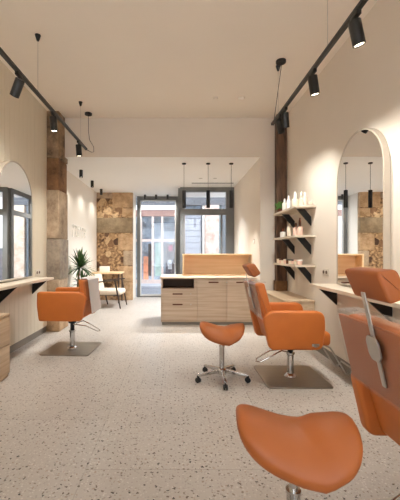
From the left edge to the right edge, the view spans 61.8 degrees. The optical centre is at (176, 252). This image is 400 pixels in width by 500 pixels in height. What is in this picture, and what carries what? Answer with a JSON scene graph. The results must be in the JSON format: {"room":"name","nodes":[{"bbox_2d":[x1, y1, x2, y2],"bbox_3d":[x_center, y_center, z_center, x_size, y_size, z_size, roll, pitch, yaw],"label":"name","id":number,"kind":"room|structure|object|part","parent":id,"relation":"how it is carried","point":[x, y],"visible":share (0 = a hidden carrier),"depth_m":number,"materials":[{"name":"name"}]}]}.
{"room":"salon","nodes":[
{"label":"salon","id":0,"kind":"room"},
{"bbox_2d":[0,60,46,345],"bbox_3d":[-2.300,-0.525,1.450,0.300,3.650,8.100,0,0,0],"label":"wall","id":1,"kind":"structure","parent":0,"point":[23,120],"depth_m":4.82,"materials":[{"name":"beige paint"}]},
{"bbox_2d":[0,161,32,282],"bbox_3d":[-2.123,-0.420,4.360,0.055,1.540,0.960,0,0,0],"label":"arched mirror","id":2,"kind":"object","parent":1,"relation":"attached to","point":[16,200],"visible":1,"depth_m":4.33,"materials":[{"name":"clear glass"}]},
{"bbox_2d":[0,277,53,302],"bbox_3d":[-1.996,0.486,3.300,0.308,0.247,3.400,0,0,0],"label":"console shelf","id":3,"kind":"object","parent":1,"relation":"attached to","point":[6,288],"visible":1,"depth_m":4.10,"materials":[{"name":"brown wood"}]},
{"bbox_2d":[10,326,45,352],"bbox_3d":[-2.166,1.250,1.450,0.008,0.100,8.100,0,0,0],"label":"baseboard","id":4,"kind":"structure","parent":1,"relation":"attached to","point":[34,335],"depth_m":4.78,"materials":[{"name":"beige wood"}]},
{"bbox_2d":[46,111,67,331],"bbox_3d":[-2.119,-0.525,5.725,0.362,3.650,0.450,0,0,0],"label":"wall pillar","id":5,"kind":"structure","parent":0,"point":[57,197],"depth_m":5.51,"materials":[{"name":"stone"}]},
{"bbox_2d":[67,171,96,286],"bbox_3d":[-2.370,-0.235,7.725,0.300,3.070,4.450,0,0,0],"label":"wall","id":6,"kind":"structure","parent":0,"point":[82,200],"depth_m":7.74,"materials":[{"name":"white paint"}]},
{"bbox_2d":[72,224,86,237],"bbox_3d":[-2.209,-0.481,7.585,0.020,0.281,1.180,0,0,0],"label":"wall lettering","id":7,"kind":"object","parent":6,"relation":"attached to","point":[73,225],"depth_m":7.44,"materials":[{"name":"white plastic"}]},
{"bbox_2d":[65,157,259,196],"bbox_3d":[-0.150,-2.060,7.900,4.900,0.780,4.200,0,0,0],"label":"ceiling","id":8,"kind":"structure","parent":0,"point":[140,176],"depth_m":7.00,"materials":[{"name":"paint"}]},
{"bbox_2d":[79,170,82,177],"bbox_3d":[-1.930,-1.595,6.700,0.070,0.150,0.070,0,0,0],"label":"recessed light","id":9,"kind":"object","parent":8,"relation":"in","point":[80,171],"visible":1,"depth_m":6.67,"materials":[{"name":"black metal"}]},
{"bbox_2d":[182,163,185,207],"bbox_3d":[0.130,-1.255,6.200,0.080,0.830,0.080,0,0,0],"label":"pendant lamp","id":10,"kind":"object","parent":8,"relation":"hanging from","point":[183,191],"visible":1,"depth_m":6.17,"materials":[{"name":"black metal"}]},
{"bbox_3d":[0.130,-1.005,6.200,0.072,0.330,0.072,0,0,0],"label":"lamp shade","id":11,"kind":"part","parent":10,"relation":"part of","materials":[{"name":"black metal"}]},
{"bbox_2d":[206,163,209,207],"bbox_3d":[0.580,-1.255,6.200,0.080,0.830,0.080,0,0,0],"label":"pendant lamp","id":12,"kind":"object","parent":8,"relation":"hanging from","point":[207,191],"visible":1,"depth_m":6.17,"materials":[{"name":"black metal"}]},
{"bbox_3d":[0.580,-1.005,6.200,0.072,0.330,0.072,0,0,0],"label":"lamp shade","id":13,"kind":"part","parent":12,"relation":"part of","materials":[{"name":"black metal"}]},
{"bbox_2d":[192,183,232,183],"bbox_3d":[0.850,-1.667,7.950,1.000,0.006,0.060,0,0,0],"label":"ceiling vent","id":14,"kind":"object","parent":8,"relation":"in","point":[192,183],"visible":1,"depth_m":7.97,"materials":[{"name":"grey metal"}]},
{"bbox_2d":[229,163,232,207],"bbox_3d":[1.010,-1.255,6.200,0.080,0.830,0.080,0,0,0],"label":"pendant lamp","id":15,"kind":"object","parent":8,"relation":"hanging from","point":[230,191],"visible":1,"depth_m":6.17,"materials":[{"name":"black metal"}]},
{"bbox_3d":[1.010,-1.005,6.200,0.072,0.330,0.072,0,0,0],"label":"lamp shade","id":16,"kind":"part","parent":15,"relation":"part of","materials":[{"name":"black metal"}]},
{"bbox_2d":[0,0,377,117],"bbox_3d":[-0.150,-2.400,1.500,4.900,0.100,8.600,0,0,0],"label":"ceiling","id":17,"kind":"structure","parent":0,"point":[118,58],"depth_m":3.88,"materials":[{"name":"paint"}]},
{"bbox_2d":[0,33,93,151],"bbox_3d":[-1.473,-2.016,1.830,0.154,0.669,7.660,0,0,0],"label":"ceiling track","id":18,"kind":"object","parent":17,"relation":"hanging from","point":[3,54],"visible":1,"depth_m":3.67,"materials":[{"name":"black metal"}]},
{"bbox_2d":[9,71,24,98],"bbox_3d":[-1.522,-1.591,3.177,0.168,0.218,0.098,0,0,37],"label":"track spotlight","id":19,"kind":"object","parent":18,"relation":"hanging from","point":[18,84],"visible":1,"depth_m":3.15,"materials":[{"name":"black metal"}]},
{"bbox_2d":[49,111,57,131],"bbox_3d":[-1.498,-1.588,4.043,0.094,0.223,0.105,0,0,0],"label":"track spotlight","id":20,"kind":"object","parent":18,"relation":"hanging from","point":[53,119],"visible":1,"depth_m":4.01,"materials":[{"name":"black metal"}]},
{"bbox_2d":[76,140,81,156],"bbox_3d":[-1.498,-1.588,5.083,0.094,0.223,0.105,0,0,0],"label":"track spotlight","id":21,"kind":"object","parent":18,"relation":"hanging from","point":[78,146],"visible":1,"depth_m":5.05,"materials":[{"name":"black metal"}]},
{"bbox_2d":[271,0,367,124],"bbox_3d":[1.270,-2.024,1.216,0.120,0.652,6.432,0,0,0],"label":"ceiling track","id":22,"kind":"object","parent":17,"relation":"hanging from","point":[281,61],"visible":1,"depth_m":2.91,"materials":[{"name":"black metal"}]},
{"bbox_2d":[276,114,284,133],"bbox_3d":[1.287,-1.595,4.148,0.086,0.210,0.179,0,0,32],"label":"track spotlight","id":23,"kind":"object","parent":22,"relation":"hanging from","point":[280,129],"visible":0.84,"depth_m":4.12,"materials":[{"name":"black metal"}]},
{"bbox_2d":[281,107,289,127],"bbox_3d":[1.278,-1.588,3.935,0.086,0.225,0.141,0,0,30],"label":"track spotlight","id":24,"kind":"object","parent":22,"relation":"hanging from","point":[284,115],"visible":1,"depth_m":3.90,"materials":[{"name":"black metal"}]},
{"bbox_2d":[308,68,319,96],"bbox_3d":[1.279,-1.587,3.113,0.116,0.225,0.105,0,0,0],"label":"track spotlight","id":25,"kind":"object","parent":22,"relation":"hanging from","point":[313,83],"visible":1,"depth_m":3.08,"materials":[{"name":"black metal"}]},
{"bbox_2d":[348,9,365,48],"bbox_3d":[1.282,-1.587,2.373,0.126,0.225,0.105,0,0,0],"label":"track spotlight","id":26,"kind":"object","parent":22,"relation":"hanging from","point":[355,26],"visible":1,"depth_m":2.34,"materials":[{"name":"black metal"}]},
{"bbox_2d":[0,297,399,499],"bbox_3d":[-0.150,1.350,3.560,4.900,0.100,12.720,0,0,0],"label":"floor","id":27,"kind":"structure","parent":0,"point":[130,418],"depth_m":2.70,"materials":[{"name":"stone"}]},
{"bbox_2d":[0,313,9,381],"bbox_3d":[-1.950,0.968,2.950,0.390,0.665,1.140,0,0,0],"label":"base cabinet","id":28,"kind":"object","parent":27,"relation":"on","point":[4,317],"visible":1,"depth_m":3.43,"materials":[{"name":"brown wood"}]},
{"bbox_3d":[-1.776,0.813,3.240,0.018,0.294,0.556,0,0,0],"label":"drawer","id":29,"kind":"part","parent":28,"relation":"part of","materials":[{"name":"brown wood"}]},
{"bbox_3d":[-1.776,1.113,3.240,0.018,0.294,0.556,0,0,0],"label":"drawer","id":30,"kind":"part","parent":28,"relation":"part of","materials":[{"name":"brown wood"}]},
{"bbox_2d":[37,276,100,355],"bbox_3d":[-1.406,0.812,4.524,0.726,0.975,0.649,0,0,3],"label":"chair","id":31,"kind":"object","parent":27,"relation":"on","point":[70,304],"visible":1,"depth_m":4.23,"materials":[{"name":"leather"}]},
{"bbox_3d":[-1.465,0.681,4.247,0.640,0.373,0.080,0,0,3],"label":"armrest","id":32,"kind":"part","parent":31,"relation":"part of","materials":[{"name":"orange leather"}]},
{"bbox_3d":[-1.420,1.294,4.520,0.640,0.012,0.640,0,0,3],"label":"plate","id":33,"kind":"part","parent":31,"relation":"part of","materials":[{"name":"metal"}]},
{"bbox_3d":[-1.432,0.681,4.796,0.640,0.373,0.080,0,0,3],"label":"armrest","id":34,"kind":"part","parent":31,"relation":"part of","materials":[{"name":"orange leather"}]},
{"bbox_3d":[-1.205,0.588,4.507,0.098,0.493,0.464,0,0,3],"label":"backrest","id":35,"kind":"part","parent":31,"relation":"part of","materials":[{"name":"orange leather"}]},
{"bbox_2d":[68,247,96,286],"bbox_3d":[-1.879,0.581,6.787,0.670,1.439,0.881,0,0,0],"label":"dracaena plant","id":36,"kind":"object","parent":27,"relation":"on","point":[79,258],"visible":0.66,"depth_m":6.74,"materials":[{"name":"green plant"}]},
{"bbox_2d":[92,271,123,303],"bbox_3d":[-1.815,0.900,8.830,0.750,0.800,0.600,0,0,0],"label":"side table","id":37,"kind":"object","parent":27,"relation":"on","point":[96,272],"visible":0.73,"depth_m":8.56,"materials":[{"name":"brown wood"}]},
{"bbox_2d":[100,266,109,271],"bbox_3d":[-1.900,0.425,8.750,0.240,0.150,0.160,0,0,0],"label":"storage box","id":38,"kind":"object","parent":37,"relation":"on","point":[102,268],"visible":0.87,"depth_m":8.67,"materials":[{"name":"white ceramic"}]},
{"bbox_3d":[-1.500,0.920,9.080,0.034,0.760,0.036,0,0,0],"label":"leg","id":39,"kind":"part","parent":37,"relation":"part of","materials":[{"name":"black metal"}]},
{"bbox_2d":[92,274,126,308],"bbox_3d":[-1.646,0.912,8.103,0.739,0.783,0.648,0,0,6],"label":"armchair","id":40,"kind":"object","parent":27,"relation":"on","point":[115,291],"visible":0.66,"depth_m":7.94,"materials":[{"name":"beige fabric"}]},
{"bbox_3d":[-1.929,0.718,8.131,0.171,0.396,0.520,0,0,6],"label":"backrest","id":41,"kind":"part","parent":40,"relation":"part of","materials":[{"name":"beige fabric"}]},
{"bbox_2d":[99,288,125,294],"bbox_3d":[-1.600,0.935,8.098,0.600,0.130,0.540,0,0,6],"label":"seat cushion","id":42,"kind":"object","parent":40,"relation":"on","point":[103,291],"depth_m":7.85,"materials":[{"name":"beige fabric"}]},
{"bbox_3d":[-1.390,0.972,7.775,0.164,0.662,0.044,0,0,6],"label":"leg","id":43,"kind":"part","parent":40,"relation":"part of","materials":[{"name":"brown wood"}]},
{"bbox_3d":[-1.330,0.972,8.372,0.164,0.662,0.044,0,0,6],"label":"leg","id":44,"kind":"part","parent":40,"relation":"part of","materials":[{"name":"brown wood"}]},
{"bbox_2d":[97,193,135,299],"bbox_3d":[-1.719,-0.185,9.544,1.002,2.970,0.712,0,0,0],"label":"wall pier","id":45,"kind":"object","parent":27,"relation":"on","point":[116,212],"visible":0.93,"depth_m":9.20,"materials":[{"name":"brown stone"}]},
{"bbox_2d":[137,196,177,296],"bbox_3d":[-0.560,-0.185,9.839,1.240,2.970,0.122,0,0,0],"label":"door","id":46,"kind":"structure","parent":45,"relation":"attached to","point":[139,198],"depth_m":9.81,"materials":[{"name":"grey metal"}]},
{"bbox_2d":[178,188,179,273],"bbox_3d":[0.060,-0.185,9.215,0.060,2.970,1.290,0,0,0],"label":"window frame","id":47,"kind":"structure","parent":27,"relation":"on","point":[178,188],"depth_m":8.57,"materials":[{"name":"metal"}]},
{"bbox_2d":[160,254,256,324],"bbox_3d":[0.568,0.657,6.425,1.755,1.285,0.850,0,0,0],"label":"reception desk","id":48,"kind":"object","parent":27,"relation":"on","point":[210,288],"visible":0.88,"depth_m":6.02,"materials":[{"name":"brown wood"}]},
{"bbox_3d":[0.054,1.048,6.030,0.621,0.394,0.020,0,0,0],"label":"drawer","id":49,"kind":"part","parent":48,"relation":"part of","materials":[{"name":"brown wood"}]},
{"bbox_3d":[0.054,0.747,6.030,0.621,0.197,0.020,0,0,0],"label":"drawer","id":50,"kind":"part","parent":48,"relation":"part of","materials":[{"name":"brown wood"}]},
{"bbox_2d":[160,274,256,278],"bbox_3d":[0.568,0.455,6.425,1.755,0.030,0.850,0,0,0],"label":"countertop","id":51,"kind":"structure","parent":48,"relation":"on","point":[164,276],"depth_m":6.00,"materials":[{"name":"white wood"}]},
{"bbox_3d":[0.635,0.862,6.030,0.529,0.767,0.020,0,0,0],"label":"door","id":52,"kind":"part","parent":48,"relation":"part of","materials":[{"name":"brown wood"}]},
{"bbox_3d":[0.777,0.240,6.730,1.335,0.400,0.020,0,0,0],"label":"screen panel","id":53,"kind":"part","parent":48,"relation":"part of","materials":[{"name":"brown wood"}]},
{"bbox_3d":[0.777,0.228,6.595,1.335,0.425,0.290,0,0,0],"label":"screen frame","id":54,"kind":"part","parent":48,"relation":"part of","materials":[{"name":"brown wood"}]},
{"bbox_3d":[1.175,0.862,6.030,0.539,0.767,0.020,0,0,0],"label":"door","id":55,"kind":"part","parent":48,"relation":"part of","materials":[{"name":"brown wood"}]},
{"bbox_2d":[195,321,250,389],"bbox_3d":[0.459,1.005,3.397,0.556,0.589,0.530,0,0,0],"label":"stool","id":56,"kind":"object","parent":27,"relation":"on","point":[230,334],"visible":1,"depth_m":3.33,"materials":[{"name":"orange leather"}]},
{"bbox_3d":[0.317,1.210,3.374,0.240,0.055,0.030,0,0,-18],"label":"leg","id":57,"kind":"part","parent":56,"relation":"part of","materials":[{"name":"silver metal"}]},
{"bbox_3d":[0.372,1.210,3.541,0.030,0.055,0.240,0,0,-36],"label":"leg","id":58,"kind":"part","parent":56,"relation":"part of","materials":[{"name":"silver metal"}]},
{"bbox_3d":[0.460,0.810,3.420,0.456,0.198,0.394,0,0,7],"label":"saddle seat","id":59,"kind":"part","parent":56,"relation":"part of","materials":[{"name":"orange leather"}]},
{"bbox_3d":[0.460,1.210,3.270,0.030,0.055,0.240,0,0,0],"label":"leg","id":60,"kind":"part","parent":56,"relation":"part of","materials":[{"name":"silver metal"}]},
{"bbox_3d":[0.548,1.210,3.541,0.030,0.055,0.240,0,0,36],"label":"leg","id":61,"kind":"part","parent":56,"relation":"part of","materials":[{"name":"silver metal"}]},
{"bbox_3d":[0.603,1.210,3.374,0.240,0.055,0.030,0,0,18],"label":"leg","id":62,"kind":"part","parent":56,"relation":"part of","materials":[{"name":"silver metal"}]},
{"bbox_2d":[266,290,314,310],"bbox_3d":[1.655,0.970,5.100,0.420,0.660,1.200,0,0,0],"label":"bench","id":63,"kind":"object","parent":27,"relation":"on","point":[273,296],"visible":0.31,"depth_m":4.79,"materials":[{"name":"brown wood"}]},
{"bbox_2d":[242,263,351,388],"bbox_3d":[1.254,0.705,3.495,1.089,1.190,0.649,0,0,0],"label":"chair","id":64,"kind":"object","parent":27,"relation":"on","point":[289,327],"visible":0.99,"depth_m":3.27,"materials":[{"name":"leather"}]},
{"bbox_3d":[0.893,0.599,3.500,0.245,0.602,0.464,0,0,0],"label":"backrest","id":65,"kind":"part","parent":64,"relation":"part of","materials":[{"name":"orange leather"}]},
{"bbox_3d":[1.126,0.747,3.775,0.595,0.373,0.080,0,0,0],"label":"armrest","id":66,"kind":"part","parent":64,"relation":"part of","materials":[{"name":"orange leather"}]},
{"bbox_3d":[1.190,1.294,3.500,0.640,0.012,0.640,0,0,0],"label":"plate","id":67,"kind":"part","parent":64,"relation":"part of","materials":[{"name":"metal"}]},
{"bbox_3d":[1.126,0.747,3.225,0.595,0.373,0.080,0,0,0],"label":"armrest","id":68,"kind":"part","parent":64,"relation":"part of","materials":[{"name":"orange leather"}]},
{"bbox_3d":[1.255,0.850,3.500,0.530,0.140,0.466,0,0,0],"label":"seat","id":69,"kind":"part","parent":64,"relation":"part of","materials":[{"name":"orange leather"}]},
{"bbox_2d":[236,404,362,499],"bbox_3d":[0.467,0.970,1.317,0.556,0.659,0.530,0,0,0],"label":"stool","id":70,"kind":"object","parent":27,"relation":"on","point":[321,452],"visible":1,"depth_m":1.22,"materials":[{"name":"orange leather"}]},
{"bbox_2d":[339,267,399,499],"bbox_3d":[1.197,0.683,1.443,0.815,1.235,0.644,0,0,0],"label":"chair","id":71,"kind":"object","parent":27,"relation":"on","point":[372,343],"visible":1,"depth_m":1.49,"materials":[{"name":"leather"}]},
{"bbox_3d":[1.211,0.747,1.725,0.595,0.373,0.080,0,0,0],"label":"armrest","id":72,"kind":"part","parent":71,"relation":"part of","materials":[{"name":"orange leather"}]},
{"bbox_3d":[0.840,0.408,1.420,0.033,0.108,0.088,0,0,0],"label":"adjustment plate","id":73,"kind":"part","parent":71,"relation":"part of","materials":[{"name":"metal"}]},
{"bbox_3d":[0.978,0.599,1.450,0.245,0.602,0.464,0,0,0],"label":"backrest","id":74,"kind":"part","parent":71,"relation":"part of","materials":[{"name":"orange leather"}]},
{"bbox_2d":[180,187,233,273],"bbox_3d":[0.765,-0.185,8.510,1.370,2.970,0.120,0,0,0],"label":"window","id":75,"kind":"structure","parent":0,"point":[229,212],"depth_m":8.45,"materials":[{"name":"grey metal"}]},
{"bbox_2d":[234,157,274,289],"bbox_3d":[1.760,-0.185,7.400,0.620,2.970,3.200,0,0,0],"label":"wall","id":76,"kind":"structure","parent":0,"point":[254,194],"depth_m":5.92,"materials":[{"name":"paint"}]},
{"bbox_2d":[274,280,286,290],"bbox_3d":[1.770,0.885,5.700,0.190,0.830,0.180,0,0,0],"label":"trim","id":77,"kind":"structure","parent":76,"relation":"attached to","point":[278,285],"depth_m":5.61,"materials":[{"name":"brown wood"}]},
{"bbox_2d":[287,0,399,363],"bbox_3d":[1.970,-0.525,1.650,0.200,3.650,8.500,0,0,0],"label":"wall","id":78,"kind":"structure","parent":0,"point":[359,87],"depth_m":3.93,"materials":[{"name":"paint"}]},
{"bbox_2d":[65,118,274,156],"bbox_3d":[-0.150,-2.010,5.794,4.900,0.680,0.012,0,0,0],"label":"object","id":79,"kind":"structure","parent":78,"relation":"attached to","point":[110,137],"depth_m":5.79,"materials":[{"name":"paint"}]},
{"bbox_2d":[275,115,286,280],"bbox_3d":[1.778,-0.605,5.707,0.174,3.490,0.154,0,0,0],"label":"column","id":80,"kind":"structure","parent":78,"relation":"attached to","point":[280,139],"depth_m":5.63,"materials":[{"name":"brown wood"}]},
{"bbox_2d":[273,205,315,227],"bbox_3d":[1.730,-0.511,5.005,0.280,0.263,1.050,0,0,0],"label":"wall shelf","id":81,"kind":"object","parent":78,"relation":"attached to","point":[295,209],"visible":0.95,"depth_m":4.71,"materials":[{"name":"brown wood"}]},
{"bbox_2d":[275,201,281,211],"bbox_3d":[1.665,-0.747,5.391,0.186,0.207,0.176,0,0,0],"label":"potted plant","id":82,"kind":"object","parent":81,"relation":"on","point":[278,205],"visible":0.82,"depth_m":5.37,"materials":[{"name":"green plant"}]},
{"bbox_2d":[282,198,286,209],"bbox_3d":[1.680,-0.748,5.200,0.070,0.209,0.070,0,0,0],"label":"bottle","id":83,"kind":"object","parent":81,"relation":"on","point":[284,204],"visible":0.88,"depth_m":5.18,"materials":[{"name":"white plastic"}]},
{"bbox_2d":[287,195,290,207],"bbox_3d":[1.670,-0.751,4.980,0.060,0.216,0.060,0,0,0],"label":"bottle","id":84,"kind":"object","parent":81,"relation":"on","point":[288,200],"visible":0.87,"depth_m":4.96,"materials":[{"name":"white plastic"}]},
{"bbox_2d":[291,192,298,206],"bbox_3d":[1.690,-0.760,4.770,0.100,0.234,0.100,0,0,0],"label":"bottle","id":85,"kind":"object","parent":81,"relation":"on","point":[294,201],"visible":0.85,"depth_m":4.74,"materials":[{"name":"white plastic"}]},
{"bbox_2d":[299,192,302,204],"bbox_3d":[1.740,-0.751,4.660,0.068,0.216,0.068,0,0,0],"label":"bottle","id":86,"kind":"object","parent":81,"relation":"on","point":[300,198],"visible":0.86,"depth_m":4.63,"materials":[{"name":"white plastic"}]},
{"bbox_2d":[303,192,306,204],"bbox_3d":[1.760,-0.740,4.580,0.060,0.194,0.060,0,0,0],"label":"bottle","id":87,"kind":"object","parent":81,"relation":"on","point":[304,197],"visible":0.89,"depth_m":4.55,"materials":[{"name":"white plastic"}]},
{"bbox_2d":[273,235,315,253],"bbox_3d":[1.730,-0.112,5.005,0.280,0.263,1.050,0,0,0],"label":"wall shelf","id":88,"kind":"object","parent":78,"relation":"attached to","point":[302,238],"visible":1,"depth_m":4.64,"materials":[{"name":"brown wood"}]},
{"bbox_2d":[280,228,285,236],"bbox_3d":[1.660,-0.318,5.220,0.084,0.151,0.084,0,0,0],"label":"bottle","id":89,"kind":"object","parent":88,"relation":"on","point":[282,234],"visible":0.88,"depth_m":5.19,"materials":[{"name":"white plastic"}]},
{"bbox_2d":[287,223,291,235],"bbox_3d":[1.680,-0.344,4.980,0.072,0.201,0.072,0,0,0],"label":"bottle","id":90,"kind":"object","parent":88,"relation":"on","point":[289,229],"visible":0.88,"depth_m":4.95,"materials":[{"name":"beige plastic"}]},
{"bbox_2d":[293,223,296,234],"bbox_3d":[1.700,-0.337,4.760,0.080,0.189,0.080,0,0,0],"label":"bottle","id":91,"kind":"object","parent":88,"relation":"on","point":[295,227],"visible":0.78,"depth_m":4.73,"materials":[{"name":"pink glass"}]},
{"bbox_2d":[297,218,302,234],"bbox_3d":[1.720,-0.367,4.660,0.084,0.249,0.084,0,0,0],"label":"bottle","id":92,"kind":"object","parent":88,"relation":"on","point":[299,229],"visible":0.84,"depth_m":4.63,"materials":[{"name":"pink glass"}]},
{"bbox_2d":[273,263,315,282],"bbox_3d":[1.730,0.293,5.005,0.280,0.263,1.050,0,0,0],"label":"wall shelf","id":93,"kind":"object","parent":78,"relation":"attached to","point":[303,270],"visible":0.93,"depth_m":4.64,"materials":[{"name":"brown wood"}]},
{"bbox_2d":[322,268,328,275],"bbox_3d":[1.862,0.240,4.180,0.016,0.090,0.160,0,0,0],"label":"wall socket","id":94,"kind":"object","parent":78,"relation":"attached to","point":[325,272],"visible":1,"depth_m":4.17,"materials":[{"name":"plastic"}]},
{"bbox_2d":[316,348,350,373],"bbox_3d":[1.864,1.250,0.950,0.012,0.100,7.100,0,0,0],"label":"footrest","id":95,"kind":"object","parent":78,"relation":"attached to","point":[347,369],"depth_m":3.93,"materials":[{"name":"silver metal"}]},
{"bbox_2d":[309,284,399,321],"bbox_3d":[1.717,0.486,2.425,0.307,0.247,3.050,0,0,0],"label":"console shelf","id":96,"kind":"object","parent":78,"relation":"attached to","point":[330,290],"visible":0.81,"depth_m":3.08,"materials":[{"name":"brown wood"}]},
{"bbox_2d":[336,128,389,285],"bbox_3d":[1.843,-0.440,3.355,0.055,1.580,0.890,0,0,1],"label":"arched mirror","id":97,"kind":"object","parent":78,"relation":"attached to","point":[363,173],"visible":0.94,"depth_m":3.26,"materials":[{"name":"mirror"}]},
{"label":"outside","id":98,"kind":"structure","parent":0,"visible":0},
{"bbox_2d":[136,288,160,296],"bbox_3d":[0.000,1.400,11.410,24.000,0.120,2.980,0,0,0],"label":"ground","id":99,"kind":"structure","parent":98,"point":[143,290],"depth_m":11.59,"materials":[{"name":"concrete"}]},
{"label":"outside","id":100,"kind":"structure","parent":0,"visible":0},
{"bbox_2d":[136,284,160,287],"bbox_3d":[0.000,1.370,13.450,24.000,0.180,1.100,0,0,0],"label":"pavement","id":101,"kind":"structure","parent":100,"point":[142,285],"depth_m":13.01,"materials":[{"name":"grey concrete"}]},
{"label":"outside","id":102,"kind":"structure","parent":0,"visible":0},
{"bbox_2d":[136,197,225,283],"bbox_3d":[0.000,-5.650,14.490,24.000,14.100,1.220,0,0,0],"label":"building","id":103,"kind":"structure","parent":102,"point":[202,232],"depth_m":13.98,"materials":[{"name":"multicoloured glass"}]},
{"bbox_3d":[-1.360,0.675,14.625,0.200,1.050,0.250,0,0,0],"label":"display panel","id":104,"kind":"part","parent":103,"relation":"part of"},
{"bbox_3d":[-1.185,0.300,14.525,0.130,1.400,0.050,0,0,0],"label":"display panel","id":105,"kind":"part","parent":103,"relation":"part of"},
{"bbox_3d":[-0.948,-0.090,14.010,2.595,2.900,0.100,0,0,0],"label":"shop frame","id":106,"kind":"part","parent":103,"relation":"part of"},
{"bbox_3d":[-0.825,0.275,14.525,0.250,1.450,0.050,0,0,0],"label":"display panel","id":107,"kind":"part","parent":103,"relation":"part of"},
{"bbox_3d":[-0.310,0.500,14.445,0.180,0.400,0.050,0,0,0],"label":"display panel","id":108,"kind":"part","parent":103,"relation":"part of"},
{"bbox_3d":[-0.310,0.300,14.525,0.380,1.400,0.050,0,0,0],"label":"display panel","id":109,"kind":"part","parent":103,"relation":"part of","materials":[{"name":"glass"}]},
{"bbox_3d":[0.000,-2.225,13.990,6.000,0.450,0.220,0,0,0],"label":"cornice","id":110,"kind":"part","parent":103,"relation":"part of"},
{"bbox_2d":[186,215,200,253],"bbox_3d":[0.680,-0.200,14.005,0.640,3.000,0.050,0,0,0],"label":"shutter","id":111,"kind":"object","parent":103,"relation":"hanging from","point":[193,222],"depth_m":13.98,"materials":[{"name":"grey metal"}]},
{"bbox_3d":[1.030,-0.350,14.015,0.060,3.300,0.130,0,0,0],"label":"shutter post","id":112,"kind":"part","parent":103,"relation":"part of","materials":[{"name":"grey metal"}]},
{"bbox_3d":[1.925,-0.575,14.150,0.350,3.750,0.100,0,0,0],"label":"pane","id":113,"kind":"part","parent":103,"relation":"part of","materials":[{"name":"clear glass"}]}
]}

